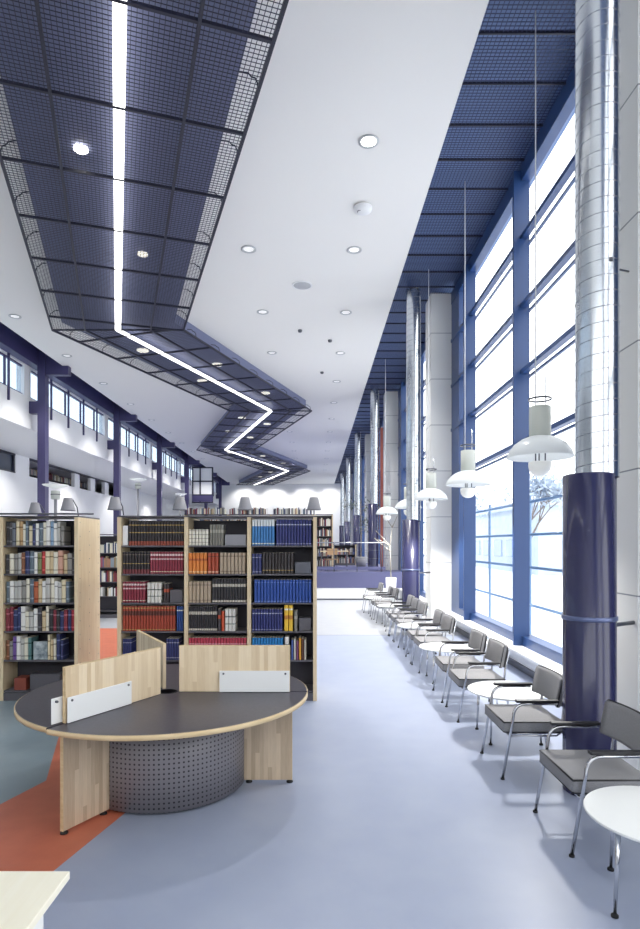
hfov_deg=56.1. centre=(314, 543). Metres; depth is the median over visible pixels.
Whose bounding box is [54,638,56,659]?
book
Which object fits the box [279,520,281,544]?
book
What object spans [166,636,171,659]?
book
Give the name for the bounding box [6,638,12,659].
book
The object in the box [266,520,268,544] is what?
book
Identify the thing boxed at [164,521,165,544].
book
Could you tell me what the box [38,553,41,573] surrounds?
book
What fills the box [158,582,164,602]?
book
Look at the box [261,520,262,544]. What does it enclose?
book
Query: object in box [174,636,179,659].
book
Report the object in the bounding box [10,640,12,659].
book
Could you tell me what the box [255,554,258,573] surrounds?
book
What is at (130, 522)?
book
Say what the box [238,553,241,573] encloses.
book
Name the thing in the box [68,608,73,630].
book
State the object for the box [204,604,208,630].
book
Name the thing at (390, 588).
armchair
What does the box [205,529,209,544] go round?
book
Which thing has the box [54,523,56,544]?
book
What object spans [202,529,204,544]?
book
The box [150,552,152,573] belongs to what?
book
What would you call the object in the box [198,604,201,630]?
book
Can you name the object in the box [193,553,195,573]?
book
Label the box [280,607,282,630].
book
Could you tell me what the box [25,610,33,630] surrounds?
book
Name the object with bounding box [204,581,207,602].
book
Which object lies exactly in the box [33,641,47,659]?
book
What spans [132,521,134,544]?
book
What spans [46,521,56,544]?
book
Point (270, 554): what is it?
book
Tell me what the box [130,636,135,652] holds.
book
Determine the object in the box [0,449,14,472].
window
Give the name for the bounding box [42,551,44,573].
book
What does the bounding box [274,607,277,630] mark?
book
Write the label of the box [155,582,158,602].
book
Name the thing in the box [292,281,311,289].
ceiling speaker
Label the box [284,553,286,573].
book
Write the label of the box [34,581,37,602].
book
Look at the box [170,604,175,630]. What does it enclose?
book
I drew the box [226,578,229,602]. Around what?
book
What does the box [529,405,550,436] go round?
canister
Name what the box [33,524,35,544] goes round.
book
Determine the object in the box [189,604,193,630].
book
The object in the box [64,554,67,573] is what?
book
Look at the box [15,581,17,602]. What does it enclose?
book
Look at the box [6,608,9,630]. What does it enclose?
book
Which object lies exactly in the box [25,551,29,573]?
book
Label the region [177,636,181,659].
book
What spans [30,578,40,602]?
book
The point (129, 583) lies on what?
book
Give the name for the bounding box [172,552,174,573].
book
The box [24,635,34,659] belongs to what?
book
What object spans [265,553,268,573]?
book
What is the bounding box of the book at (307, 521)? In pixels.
[306,520,308,544]
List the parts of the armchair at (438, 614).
leg, leg, armrest, seat, backrest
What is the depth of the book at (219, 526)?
7.87 m
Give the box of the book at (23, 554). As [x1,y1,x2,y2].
[22,552,24,573]
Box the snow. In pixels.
[424,554,561,646]
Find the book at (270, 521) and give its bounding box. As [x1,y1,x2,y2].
[269,520,271,544]
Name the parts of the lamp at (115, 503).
lamp shade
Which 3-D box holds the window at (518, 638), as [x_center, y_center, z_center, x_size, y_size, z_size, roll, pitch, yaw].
[3.280,-2.210,10.200,0.460,7.720,8.600,0,0,0]
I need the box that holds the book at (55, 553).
[54,552,57,573]
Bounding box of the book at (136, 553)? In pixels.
[135,552,137,573]
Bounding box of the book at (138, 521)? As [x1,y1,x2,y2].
[138,521,139,544]
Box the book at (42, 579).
[38,578,45,602]
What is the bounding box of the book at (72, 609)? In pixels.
[72,609,73,630]
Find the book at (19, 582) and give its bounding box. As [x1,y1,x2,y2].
[18,580,21,602]
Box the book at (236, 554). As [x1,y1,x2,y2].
[235,553,237,573]
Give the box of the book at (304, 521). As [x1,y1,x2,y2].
[303,520,305,544]
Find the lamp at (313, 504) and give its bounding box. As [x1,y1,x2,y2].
[307,497,320,514]
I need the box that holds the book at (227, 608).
[225,607,229,630]
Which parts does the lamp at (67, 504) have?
lamp shade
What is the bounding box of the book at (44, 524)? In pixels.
[43,522,45,544]
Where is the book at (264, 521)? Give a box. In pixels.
[263,520,265,544]
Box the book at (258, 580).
[257,579,260,602]
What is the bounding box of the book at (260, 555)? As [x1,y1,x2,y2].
[259,554,261,573]
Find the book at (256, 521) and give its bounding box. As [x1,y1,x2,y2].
[255,520,257,544]
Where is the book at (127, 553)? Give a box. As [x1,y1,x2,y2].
[126,552,128,573]
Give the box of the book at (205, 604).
[202,604,206,630]
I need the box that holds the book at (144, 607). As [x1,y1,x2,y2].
[143,604,149,630]
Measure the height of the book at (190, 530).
0.210 m
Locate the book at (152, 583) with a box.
[151,582,154,602]
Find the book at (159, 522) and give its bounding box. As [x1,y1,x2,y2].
[158,521,160,544]
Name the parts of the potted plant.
planter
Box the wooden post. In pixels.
[380,428,382,566]
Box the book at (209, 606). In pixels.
[208,604,212,630]
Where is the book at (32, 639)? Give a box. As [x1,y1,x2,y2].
[28,635,38,659]
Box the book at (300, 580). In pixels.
[299,579,301,602]
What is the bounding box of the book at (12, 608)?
[10,605,19,630]
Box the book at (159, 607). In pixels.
[158,604,164,630]
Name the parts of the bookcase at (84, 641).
panel, shelf, shelf, shelf, shelf, shelf, shelf, panel, panel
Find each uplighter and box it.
[42,483,68,520]
[130,478,145,515]
[174,493,185,520]
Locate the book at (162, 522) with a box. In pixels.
[161,521,163,544]
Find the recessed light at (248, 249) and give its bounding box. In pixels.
[241,245,255,252]
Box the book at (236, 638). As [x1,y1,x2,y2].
[235,635,239,644]
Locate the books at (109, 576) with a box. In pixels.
[29,468,354,595]
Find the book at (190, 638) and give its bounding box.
[189,635,194,644]
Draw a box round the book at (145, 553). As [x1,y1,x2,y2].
[144,552,146,573]
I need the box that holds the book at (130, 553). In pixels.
[129,552,131,573]
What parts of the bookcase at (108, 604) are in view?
shelf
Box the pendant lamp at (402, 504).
[395,483,421,514]
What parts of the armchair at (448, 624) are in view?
leg, armrest, seat, leg, armrest, backrest, leg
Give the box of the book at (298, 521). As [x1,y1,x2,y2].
[297,520,299,544]
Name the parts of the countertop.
panel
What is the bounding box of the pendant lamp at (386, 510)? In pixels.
[376,359,397,520]
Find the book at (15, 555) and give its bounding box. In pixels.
[14,554,17,573]
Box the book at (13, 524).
[12,523,15,544]
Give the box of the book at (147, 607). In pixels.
[146,604,152,630]
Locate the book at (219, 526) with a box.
[218,525,220,544]
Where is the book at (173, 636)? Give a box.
[169,636,174,659]
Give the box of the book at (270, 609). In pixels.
[269,607,271,630]
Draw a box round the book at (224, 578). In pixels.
[224,578,226,602]
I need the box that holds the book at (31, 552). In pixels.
[30,551,41,573]
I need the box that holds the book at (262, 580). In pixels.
[261,579,263,602]
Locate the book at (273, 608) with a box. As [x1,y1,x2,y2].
[272,607,274,630]
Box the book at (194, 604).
[191,604,195,630]
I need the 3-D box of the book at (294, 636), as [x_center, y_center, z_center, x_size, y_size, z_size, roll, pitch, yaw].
[-0.265,1.382,7.976,0.027,0.275,0.218,0,0,0]
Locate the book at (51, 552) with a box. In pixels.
[50,551,57,573]
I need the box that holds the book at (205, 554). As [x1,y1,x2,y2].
[204,553,207,573]
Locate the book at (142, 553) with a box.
[141,552,143,573]
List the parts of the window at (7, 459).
pane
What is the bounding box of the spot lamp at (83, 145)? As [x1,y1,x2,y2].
[73,144,87,154]
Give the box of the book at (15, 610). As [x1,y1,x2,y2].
[14,609,17,630]
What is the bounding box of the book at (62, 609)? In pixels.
[57,608,64,630]
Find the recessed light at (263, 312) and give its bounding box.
[257,310,268,314]
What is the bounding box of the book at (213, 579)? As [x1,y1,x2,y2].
[212,578,215,602]
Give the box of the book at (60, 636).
[57,633,65,659]
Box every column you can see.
[29,349,70,520]
[107,402,136,535]
[152,433,174,520]
[181,453,199,515]
[204,472,216,515]
[216,477,229,515]
[402,279,429,630]
[561,0,634,797]
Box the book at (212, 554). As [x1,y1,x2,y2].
[211,553,214,573]
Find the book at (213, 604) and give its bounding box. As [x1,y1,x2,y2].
[211,604,214,630]
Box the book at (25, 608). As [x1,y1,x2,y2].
[21,605,32,630]
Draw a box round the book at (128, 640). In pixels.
[127,636,133,652]
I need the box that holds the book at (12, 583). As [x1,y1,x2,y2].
[10,580,20,602]
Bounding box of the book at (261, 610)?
[260,607,263,630]
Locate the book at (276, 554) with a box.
[275,553,277,573]
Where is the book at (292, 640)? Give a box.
[291,637,293,659]
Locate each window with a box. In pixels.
[0,352,21,399]
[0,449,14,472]
[31,371,102,441]
[108,418,148,463]
[152,445,177,478]
[181,462,191,484]
[192,467,212,502]
[216,483,218,493]
[353,473,353,514]
[361,453,364,556]
[378,417,383,565]
[398,341,425,601]
[444,65,574,673]
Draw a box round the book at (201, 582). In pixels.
[200,581,203,602]
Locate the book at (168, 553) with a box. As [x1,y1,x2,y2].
[167,552,169,573]
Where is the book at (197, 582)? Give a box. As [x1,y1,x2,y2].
[196,581,200,602]
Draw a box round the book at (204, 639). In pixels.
[203,635,208,644]
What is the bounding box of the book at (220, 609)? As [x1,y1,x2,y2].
[218,607,222,630]
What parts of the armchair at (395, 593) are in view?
seat, leg, backrest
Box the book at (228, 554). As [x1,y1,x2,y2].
[227,553,230,573]
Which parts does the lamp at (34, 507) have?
lamp shade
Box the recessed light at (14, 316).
[8,314,21,318]
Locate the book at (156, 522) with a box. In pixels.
[155,521,157,544]
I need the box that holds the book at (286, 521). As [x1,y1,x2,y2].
[285,520,287,544]
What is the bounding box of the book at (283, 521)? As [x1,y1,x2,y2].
[282,520,284,544]
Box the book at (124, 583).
[123,581,126,602]
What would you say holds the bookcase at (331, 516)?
on the platform
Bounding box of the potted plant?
[374,508,396,601]
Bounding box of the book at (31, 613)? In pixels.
[29,611,33,630]
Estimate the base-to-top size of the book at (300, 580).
0.301 m
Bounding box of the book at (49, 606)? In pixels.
[46,605,55,630]
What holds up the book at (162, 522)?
on the bookcase at (305, 671)
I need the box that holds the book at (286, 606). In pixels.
[284,604,288,630]
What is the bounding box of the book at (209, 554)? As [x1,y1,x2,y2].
[208,553,210,573]
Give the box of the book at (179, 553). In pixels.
[178,552,180,573]
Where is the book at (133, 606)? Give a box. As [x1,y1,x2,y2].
[132,604,138,630]
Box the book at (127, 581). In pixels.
[126,581,128,602]
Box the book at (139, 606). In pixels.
[138,604,144,630]
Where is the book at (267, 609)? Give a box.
[266,607,269,630]
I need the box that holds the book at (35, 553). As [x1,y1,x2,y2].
[34,552,41,573]
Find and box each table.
[320,551,348,570]
[364,596,391,613]
[377,604,401,626]
[397,622,438,653]
[419,642,472,683]
[467,681,545,745]
[583,786,639,918]
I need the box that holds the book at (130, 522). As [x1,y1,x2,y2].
[129,521,131,544]
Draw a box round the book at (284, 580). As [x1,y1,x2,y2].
[283,579,285,602]
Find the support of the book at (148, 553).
on the bookcase at (305, 671)
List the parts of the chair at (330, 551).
backrest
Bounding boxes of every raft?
[196,405,310,449]
[197,444,309,470]
[236,468,309,484]
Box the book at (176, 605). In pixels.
[173,604,178,630]
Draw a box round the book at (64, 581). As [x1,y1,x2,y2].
[62,579,71,602]
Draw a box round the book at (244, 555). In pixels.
[242,553,246,573]
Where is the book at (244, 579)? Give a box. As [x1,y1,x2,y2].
[243,578,246,602]
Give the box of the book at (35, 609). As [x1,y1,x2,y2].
[34,608,37,630]
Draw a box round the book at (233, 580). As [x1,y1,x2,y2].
[232,578,234,602]
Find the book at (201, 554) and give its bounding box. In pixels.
[200,553,203,573]
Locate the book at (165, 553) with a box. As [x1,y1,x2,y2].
[164,552,166,573]
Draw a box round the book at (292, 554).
[291,553,293,573]
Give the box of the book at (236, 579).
[235,578,237,602]
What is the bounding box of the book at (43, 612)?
[42,610,45,630]
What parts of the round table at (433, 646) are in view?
leg, leg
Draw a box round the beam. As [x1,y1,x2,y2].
[0,322,218,483]
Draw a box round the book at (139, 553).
[138,552,140,573]
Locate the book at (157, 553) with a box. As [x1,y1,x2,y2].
[156,552,158,573]
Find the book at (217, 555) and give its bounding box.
[215,553,219,573]
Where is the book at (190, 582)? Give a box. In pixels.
[189,581,192,602]
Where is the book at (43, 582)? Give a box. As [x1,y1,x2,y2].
[42,581,45,602]
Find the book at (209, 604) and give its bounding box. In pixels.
[206,604,210,630]
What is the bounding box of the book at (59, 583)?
[58,582,61,602]
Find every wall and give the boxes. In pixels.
[0,383,218,504]
[0,454,184,535]
[29,469,95,490]
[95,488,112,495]
[189,477,345,543]
[455,620,537,671]
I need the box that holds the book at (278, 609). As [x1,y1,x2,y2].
[277,607,279,630]
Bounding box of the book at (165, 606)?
[164,604,169,630]
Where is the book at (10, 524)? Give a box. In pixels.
[9,523,11,544]
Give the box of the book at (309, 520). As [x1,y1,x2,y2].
[309,520,310,544]
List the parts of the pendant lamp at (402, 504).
lamp shade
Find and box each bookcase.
[0,516,99,700]
[100,534,116,617]
[117,516,316,700]
[184,514,313,520]
[315,514,332,566]
[333,544,355,564]
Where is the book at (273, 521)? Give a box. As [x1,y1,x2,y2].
[272,520,274,544]
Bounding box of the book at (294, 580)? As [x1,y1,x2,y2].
[293,579,295,602]
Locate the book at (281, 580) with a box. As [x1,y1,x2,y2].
[280,579,282,602]
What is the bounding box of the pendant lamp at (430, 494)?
[414,269,447,508]
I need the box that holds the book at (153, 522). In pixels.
[152,521,154,544]
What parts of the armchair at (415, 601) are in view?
leg, leg, seat, backrest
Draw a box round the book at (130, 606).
[129,604,135,630]
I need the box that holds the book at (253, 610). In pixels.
[252,607,255,630]
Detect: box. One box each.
[14,675,29,689]
[30,671,62,689]
[123,526,128,544]
[170,589,183,602]
[225,535,246,544]
[295,561,310,573]
[299,616,310,630]
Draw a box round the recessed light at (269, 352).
[267,351,276,354]
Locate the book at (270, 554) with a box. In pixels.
[269,553,271,573]
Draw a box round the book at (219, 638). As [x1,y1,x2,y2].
[218,635,222,644]
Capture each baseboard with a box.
[317,599,401,599]
[455,626,534,678]
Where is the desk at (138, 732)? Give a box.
[14,630,307,834]
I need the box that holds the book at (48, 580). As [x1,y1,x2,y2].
[46,577,53,602]
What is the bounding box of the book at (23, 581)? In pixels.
[22,580,25,602]
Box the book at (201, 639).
[200,635,205,644]
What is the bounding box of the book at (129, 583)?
[128,581,131,602]
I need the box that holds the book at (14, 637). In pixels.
[13,634,22,659]
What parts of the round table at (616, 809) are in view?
leg, leg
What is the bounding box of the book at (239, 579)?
[238,578,240,602]
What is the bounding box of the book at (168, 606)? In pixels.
[167,604,172,630]
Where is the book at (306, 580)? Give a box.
[305,579,307,602]
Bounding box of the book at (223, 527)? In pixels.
[221,525,225,544]
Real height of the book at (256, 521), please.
0.340 m
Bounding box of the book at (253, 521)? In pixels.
[252,520,254,544]
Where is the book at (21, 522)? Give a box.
[20,521,25,544]
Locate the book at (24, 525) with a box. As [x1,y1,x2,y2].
[23,524,25,544]
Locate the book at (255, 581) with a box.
[254,579,257,602]
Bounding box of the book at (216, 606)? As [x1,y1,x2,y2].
[215,604,218,630]
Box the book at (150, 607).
[149,604,155,630]
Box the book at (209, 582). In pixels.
[208,581,211,602]
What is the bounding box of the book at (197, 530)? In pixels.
[195,529,198,544]
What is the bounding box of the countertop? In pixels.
[0,871,69,928]
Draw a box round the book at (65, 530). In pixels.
[61,526,70,544]
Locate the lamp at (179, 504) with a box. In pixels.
[173,497,186,514]
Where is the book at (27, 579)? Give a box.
[26,578,31,602]
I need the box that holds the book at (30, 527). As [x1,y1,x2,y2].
[29,526,32,544]
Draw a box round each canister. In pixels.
[383,496,390,506]
[425,473,435,488]
[461,450,474,470]
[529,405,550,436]
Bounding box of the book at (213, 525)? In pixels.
[213,525,214,544]
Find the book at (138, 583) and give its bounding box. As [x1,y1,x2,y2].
[137,581,140,602]
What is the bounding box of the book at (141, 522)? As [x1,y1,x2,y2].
[140,521,142,544]
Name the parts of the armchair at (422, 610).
leg, seat, leg, armrest, backrest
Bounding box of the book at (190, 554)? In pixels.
[189,553,192,573]
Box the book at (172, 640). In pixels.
[171,636,176,659]
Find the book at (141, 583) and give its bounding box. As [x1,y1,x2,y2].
[140,581,142,602]
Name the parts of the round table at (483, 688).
leg, leg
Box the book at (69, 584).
[66,581,73,602]
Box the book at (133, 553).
[132,552,134,573]
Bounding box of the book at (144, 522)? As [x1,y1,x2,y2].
[143,521,145,544]
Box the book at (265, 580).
[264,579,266,602]
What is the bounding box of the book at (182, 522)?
[181,521,183,544]
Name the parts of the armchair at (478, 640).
leg, armrest, seat, leg, armrest, backrest, leg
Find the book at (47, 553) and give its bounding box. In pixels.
[45,551,49,573]
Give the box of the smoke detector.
[354,202,371,215]
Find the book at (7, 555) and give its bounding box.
[6,554,9,573]
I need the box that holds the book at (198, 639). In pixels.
[197,635,202,644]
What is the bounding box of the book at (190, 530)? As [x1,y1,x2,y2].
[189,529,191,544]
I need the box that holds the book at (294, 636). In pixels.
[294,636,295,659]
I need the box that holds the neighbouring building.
[476,498,561,574]
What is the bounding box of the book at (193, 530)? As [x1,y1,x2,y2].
[192,529,194,544]
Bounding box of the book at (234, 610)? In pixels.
[232,607,236,630]
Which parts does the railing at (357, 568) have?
handrail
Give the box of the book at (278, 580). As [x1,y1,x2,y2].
[277,579,279,602]
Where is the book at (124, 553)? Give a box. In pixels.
[123,552,125,573]
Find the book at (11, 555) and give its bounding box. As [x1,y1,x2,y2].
[10,553,17,573]
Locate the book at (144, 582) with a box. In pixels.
[143,581,148,602]
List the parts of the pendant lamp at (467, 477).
globe, lamp shade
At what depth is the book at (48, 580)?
7.87 m
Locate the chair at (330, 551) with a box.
[325,548,337,570]
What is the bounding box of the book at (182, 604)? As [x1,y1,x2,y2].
[179,604,183,630]
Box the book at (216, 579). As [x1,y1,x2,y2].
[215,578,218,602]
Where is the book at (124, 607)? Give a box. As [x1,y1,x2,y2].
[123,604,129,630]
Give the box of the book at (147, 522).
[146,521,148,544]
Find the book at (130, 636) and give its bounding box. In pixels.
[125,636,131,653]
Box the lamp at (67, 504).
[60,498,78,515]
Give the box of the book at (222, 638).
[221,635,225,644]
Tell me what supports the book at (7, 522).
on the bookcase at (84, 641)
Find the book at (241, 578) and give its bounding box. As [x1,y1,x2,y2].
[241,578,243,602]
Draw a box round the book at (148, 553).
[147,552,149,573]
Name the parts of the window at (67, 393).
hanging rod, hanging rod, hanging rod, hanging rod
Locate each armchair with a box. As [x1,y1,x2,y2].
[362,582,384,612]
[370,586,393,618]
[373,588,398,622]
[385,594,415,635]
[389,597,420,640]
[393,601,428,647]
[405,609,445,663]
[411,614,455,672]
[432,629,489,702]
[445,638,509,722]
[480,665,561,779]
[533,699,639,857]
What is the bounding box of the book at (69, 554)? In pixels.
[68,553,71,573]
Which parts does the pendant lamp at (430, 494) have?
suspension rod, lamp shade, globe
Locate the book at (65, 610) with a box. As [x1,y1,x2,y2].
[64,608,71,630]
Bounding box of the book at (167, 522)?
[166,521,168,544]
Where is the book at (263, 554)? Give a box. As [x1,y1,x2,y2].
[262,553,264,573]
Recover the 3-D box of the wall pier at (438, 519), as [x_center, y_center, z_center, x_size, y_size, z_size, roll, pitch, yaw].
[3.249,-2.010,14.850,0.902,8.120,0.703,0,0,0]
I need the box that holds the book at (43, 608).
[38,606,45,630]
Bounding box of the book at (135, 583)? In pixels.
[134,581,137,602]
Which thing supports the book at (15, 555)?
on the bookcase at (84, 641)
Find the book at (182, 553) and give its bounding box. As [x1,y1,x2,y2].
[181,552,183,573]
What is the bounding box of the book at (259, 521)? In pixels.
[258,520,260,544]
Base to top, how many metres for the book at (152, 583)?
0.262 m
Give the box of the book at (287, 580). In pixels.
[286,579,289,602]
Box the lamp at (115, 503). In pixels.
[107,497,123,514]
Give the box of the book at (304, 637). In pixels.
[304,637,305,659]
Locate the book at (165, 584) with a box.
[164,583,166,602]
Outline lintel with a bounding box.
[0,348,216,483]
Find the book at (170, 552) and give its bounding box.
[170,552,171,573]
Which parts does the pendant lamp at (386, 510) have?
suspension rod, lamp shade, globe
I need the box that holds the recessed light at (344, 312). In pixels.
[340,310,351,314]
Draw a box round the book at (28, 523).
[26,521,35,544]
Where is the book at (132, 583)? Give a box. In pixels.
[131,581,134,602]
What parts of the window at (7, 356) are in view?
hanging rod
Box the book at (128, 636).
[123,636,129,653]
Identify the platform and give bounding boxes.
[317,563,401,598]
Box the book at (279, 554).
[278,553,280,573]
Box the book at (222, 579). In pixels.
[221,578,223,602]
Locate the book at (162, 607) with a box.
[161,604,167,630]
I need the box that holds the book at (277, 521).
[276,520,278,544]
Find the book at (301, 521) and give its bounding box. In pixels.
[300,520,302,544]
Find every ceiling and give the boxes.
[0,0,574,483]
[0,420,214,504]
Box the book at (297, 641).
[296,638,298,659]
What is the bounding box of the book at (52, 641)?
[51,638,54,659]
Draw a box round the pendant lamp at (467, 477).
[446,430,490,497]
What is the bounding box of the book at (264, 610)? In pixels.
[263,607,266,630]
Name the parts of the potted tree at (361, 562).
pot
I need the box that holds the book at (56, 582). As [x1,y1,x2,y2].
[55,580,61,602]
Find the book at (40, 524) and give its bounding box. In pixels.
[39,523,42,544]
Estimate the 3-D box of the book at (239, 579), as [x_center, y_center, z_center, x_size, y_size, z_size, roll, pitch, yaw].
[-0.998,0.612,7.976,0.032,0.314,0.218,0,0,0]
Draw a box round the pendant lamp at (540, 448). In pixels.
[506,10,574,475]
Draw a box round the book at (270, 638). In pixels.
[269,635,272,644]
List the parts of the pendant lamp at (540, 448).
suspension rod, globe, lamp shade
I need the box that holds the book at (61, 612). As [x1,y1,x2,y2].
[60,610,63,630]
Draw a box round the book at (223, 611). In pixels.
[222,609,224,630]
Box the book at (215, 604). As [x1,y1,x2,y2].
[213,604,216,630]
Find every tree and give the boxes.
[344,497,379,566]
[476,493,491,520]
[491,464,561,536]
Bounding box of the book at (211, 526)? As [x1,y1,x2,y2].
[210,525,212,544]
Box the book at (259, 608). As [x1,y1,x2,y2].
[258,607,260,630]
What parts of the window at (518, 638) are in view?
sill, rail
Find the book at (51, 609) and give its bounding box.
[49,608,58,630]
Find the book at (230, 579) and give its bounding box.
[229,578,232,602]
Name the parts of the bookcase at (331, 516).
panel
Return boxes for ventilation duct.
[339,473,343,543]
[345,455,350,543]
[353,429,360,556]
[368,387,378,566]
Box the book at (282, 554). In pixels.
[281,553,283,573]
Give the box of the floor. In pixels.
[0,600,639,928]
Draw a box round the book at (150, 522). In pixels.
[149,521,151,544]
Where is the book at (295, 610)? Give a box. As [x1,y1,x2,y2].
[294,609,297,630]
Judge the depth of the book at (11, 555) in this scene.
7.88 m
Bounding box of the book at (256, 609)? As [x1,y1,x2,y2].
[255,607,258,630]
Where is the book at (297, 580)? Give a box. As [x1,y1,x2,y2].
[296,579,298,602]
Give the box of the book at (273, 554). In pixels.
[272,553,274,573]
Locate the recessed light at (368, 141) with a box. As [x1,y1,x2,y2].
[358,134,378,148]
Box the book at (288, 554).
[287,553,290,573]
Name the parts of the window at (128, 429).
hanging rod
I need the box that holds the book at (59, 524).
[57,522,65,544]
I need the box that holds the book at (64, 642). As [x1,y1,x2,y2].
[61,638,68,659]
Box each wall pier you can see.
[350,474,352,543]
[354,458,361,550]
[365,434,369,562]
[384,391,397,569]
[425,294,451,628]
[617,0,639,770]
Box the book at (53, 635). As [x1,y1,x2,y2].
[48,633,55,659]
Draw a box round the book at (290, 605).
[289,604,292,630]
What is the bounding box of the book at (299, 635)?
[299,635,300,659]
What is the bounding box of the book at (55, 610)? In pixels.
[53,608,61,630]
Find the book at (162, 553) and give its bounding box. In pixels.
[161,552,163,573]
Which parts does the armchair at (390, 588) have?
seat, backrest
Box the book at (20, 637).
[17,634,27,659]
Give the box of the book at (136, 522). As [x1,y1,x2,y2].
[135,521,137,544]
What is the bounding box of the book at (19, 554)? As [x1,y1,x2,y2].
[18,553,21,573]
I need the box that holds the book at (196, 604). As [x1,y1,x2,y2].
[193,604,197,630]
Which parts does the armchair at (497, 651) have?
leg, armrest, seat, leg, armrest, backrest, leg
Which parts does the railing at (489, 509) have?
post, post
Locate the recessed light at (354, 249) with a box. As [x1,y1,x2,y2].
[347,246,361,253]
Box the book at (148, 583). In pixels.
[147,582,151,602]
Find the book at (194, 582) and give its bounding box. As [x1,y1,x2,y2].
[193,581,196,602]
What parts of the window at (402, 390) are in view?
sill, rail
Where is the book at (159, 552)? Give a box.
[159,552,160,573]
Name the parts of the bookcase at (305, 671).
panel, shelf, shelf, shelf, shelf, panel, panel, shelf, shelf, shelf, shelf, panel, panel, shelf, shelf, shelf, shelf, panel, shelf, shelf, panel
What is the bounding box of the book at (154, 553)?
[153,552,155,573]
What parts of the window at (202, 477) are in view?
pane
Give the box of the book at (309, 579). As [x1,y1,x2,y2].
[309,579,310,602]
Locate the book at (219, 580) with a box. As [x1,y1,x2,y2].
[218,578,220,602]
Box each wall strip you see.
[16,365,30,397]
[99,415,107,437]
[146,443,151,459]
[177,461,180,474]
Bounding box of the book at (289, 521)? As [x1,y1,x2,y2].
[288,520,290,544]
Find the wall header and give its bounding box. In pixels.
[456,57,574,279]
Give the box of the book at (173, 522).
[172,521,174,544]
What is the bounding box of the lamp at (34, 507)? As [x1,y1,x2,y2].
[28,502,45,515]
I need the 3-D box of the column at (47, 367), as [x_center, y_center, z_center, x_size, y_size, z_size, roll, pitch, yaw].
[-8.975,-2.325,20.300,1.350,8.750,0.280,0,0,0]
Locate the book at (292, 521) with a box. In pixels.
[291,520,293,544]
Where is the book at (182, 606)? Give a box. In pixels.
[181,605,183,630]
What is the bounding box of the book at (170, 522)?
[169,521,171,544]
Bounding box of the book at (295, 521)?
[294,520,296,544]
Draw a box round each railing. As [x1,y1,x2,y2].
[317,542,387,571]
[424,494,561,634]
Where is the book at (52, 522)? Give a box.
[51,521,56,544]
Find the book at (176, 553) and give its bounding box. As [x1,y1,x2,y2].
[175,552,177,573]
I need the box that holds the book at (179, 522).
[178,521,180,544]
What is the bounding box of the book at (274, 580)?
[273,579,276,602]
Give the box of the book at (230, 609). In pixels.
[229,607,233,630]
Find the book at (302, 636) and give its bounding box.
[302,636,303,659]
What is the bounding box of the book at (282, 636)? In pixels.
[280,635,283,644]
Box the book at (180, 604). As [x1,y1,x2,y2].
[177,604,181,630]
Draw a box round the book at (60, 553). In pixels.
[58,550,68,573]
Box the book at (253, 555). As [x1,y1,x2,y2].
[252,554,254,573]
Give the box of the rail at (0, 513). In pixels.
[0,513,93,514]
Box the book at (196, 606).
[195,604,199,630]
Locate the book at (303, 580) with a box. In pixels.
[302,579,304,602]
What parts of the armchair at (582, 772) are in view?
leg, armrest, seat, leg, leg, armrest, backrest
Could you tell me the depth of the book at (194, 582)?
7.87 m
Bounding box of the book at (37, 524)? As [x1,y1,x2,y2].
[36,523,38,544]
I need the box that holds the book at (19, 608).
[18,606,20,630]
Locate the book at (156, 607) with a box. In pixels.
[155,604,161,630]
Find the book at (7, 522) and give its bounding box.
[6,521,15,544]
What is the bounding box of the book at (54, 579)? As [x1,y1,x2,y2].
[51,577,60,602]
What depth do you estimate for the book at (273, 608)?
7.87 m
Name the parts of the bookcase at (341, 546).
panel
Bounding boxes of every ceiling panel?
[0,0,288,330]
[53,314,311,411]
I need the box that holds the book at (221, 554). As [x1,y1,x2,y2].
[220,553,223,573]
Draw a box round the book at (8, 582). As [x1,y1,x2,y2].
[6,581,9,602]
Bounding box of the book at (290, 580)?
[289,579,292,602]
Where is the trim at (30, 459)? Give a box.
[29,458,112,484]
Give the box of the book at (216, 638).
[215,635,219,644]
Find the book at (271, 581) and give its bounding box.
[270,579,273,602]
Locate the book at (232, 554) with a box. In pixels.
[231,553,234,573]
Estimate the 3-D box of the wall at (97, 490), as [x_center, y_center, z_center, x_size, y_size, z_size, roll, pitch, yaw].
[-15.400,-1.025,28.000,0.200,6.150,64.000,0,0,0]
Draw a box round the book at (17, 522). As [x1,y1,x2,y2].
[16,521,19,544]
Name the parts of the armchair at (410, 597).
leg, seat, backrest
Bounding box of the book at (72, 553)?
[72,553,73,573]
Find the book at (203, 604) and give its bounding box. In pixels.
[200,604,204,630]
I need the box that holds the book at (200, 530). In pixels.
[199,529,201,544]
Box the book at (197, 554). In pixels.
[196,553,199,573]
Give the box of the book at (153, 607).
[152,604,158,630]
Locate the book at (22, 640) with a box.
[21,638,23,659]
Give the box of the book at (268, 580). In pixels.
[267,579,270,602]
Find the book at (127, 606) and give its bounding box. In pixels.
[126,604,132,630]
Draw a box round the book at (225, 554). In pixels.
[224,553,226,573]
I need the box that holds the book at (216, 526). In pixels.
[215,525,217,544]
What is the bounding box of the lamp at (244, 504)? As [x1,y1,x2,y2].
[238,497,251,514]
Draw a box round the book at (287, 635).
[285,634,288,644]
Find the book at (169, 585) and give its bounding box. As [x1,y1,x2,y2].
[167,583,172,602]
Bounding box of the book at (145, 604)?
[141,604,146,630]
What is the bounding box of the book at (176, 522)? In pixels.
[175,521,177,544]
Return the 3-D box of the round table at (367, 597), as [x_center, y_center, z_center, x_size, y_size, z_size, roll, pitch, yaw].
[1.845,1.799,17.420,0.836,0.502,0.836,0,0,0]
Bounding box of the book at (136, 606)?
[135,604,141,630]
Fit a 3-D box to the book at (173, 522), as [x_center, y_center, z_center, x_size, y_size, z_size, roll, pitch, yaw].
[-1.858,-0.145,7.976,0.033,0.327,0.218,0,0,0]
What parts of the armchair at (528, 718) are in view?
leg, armrest, seat, leg, under frame, armrest, backrest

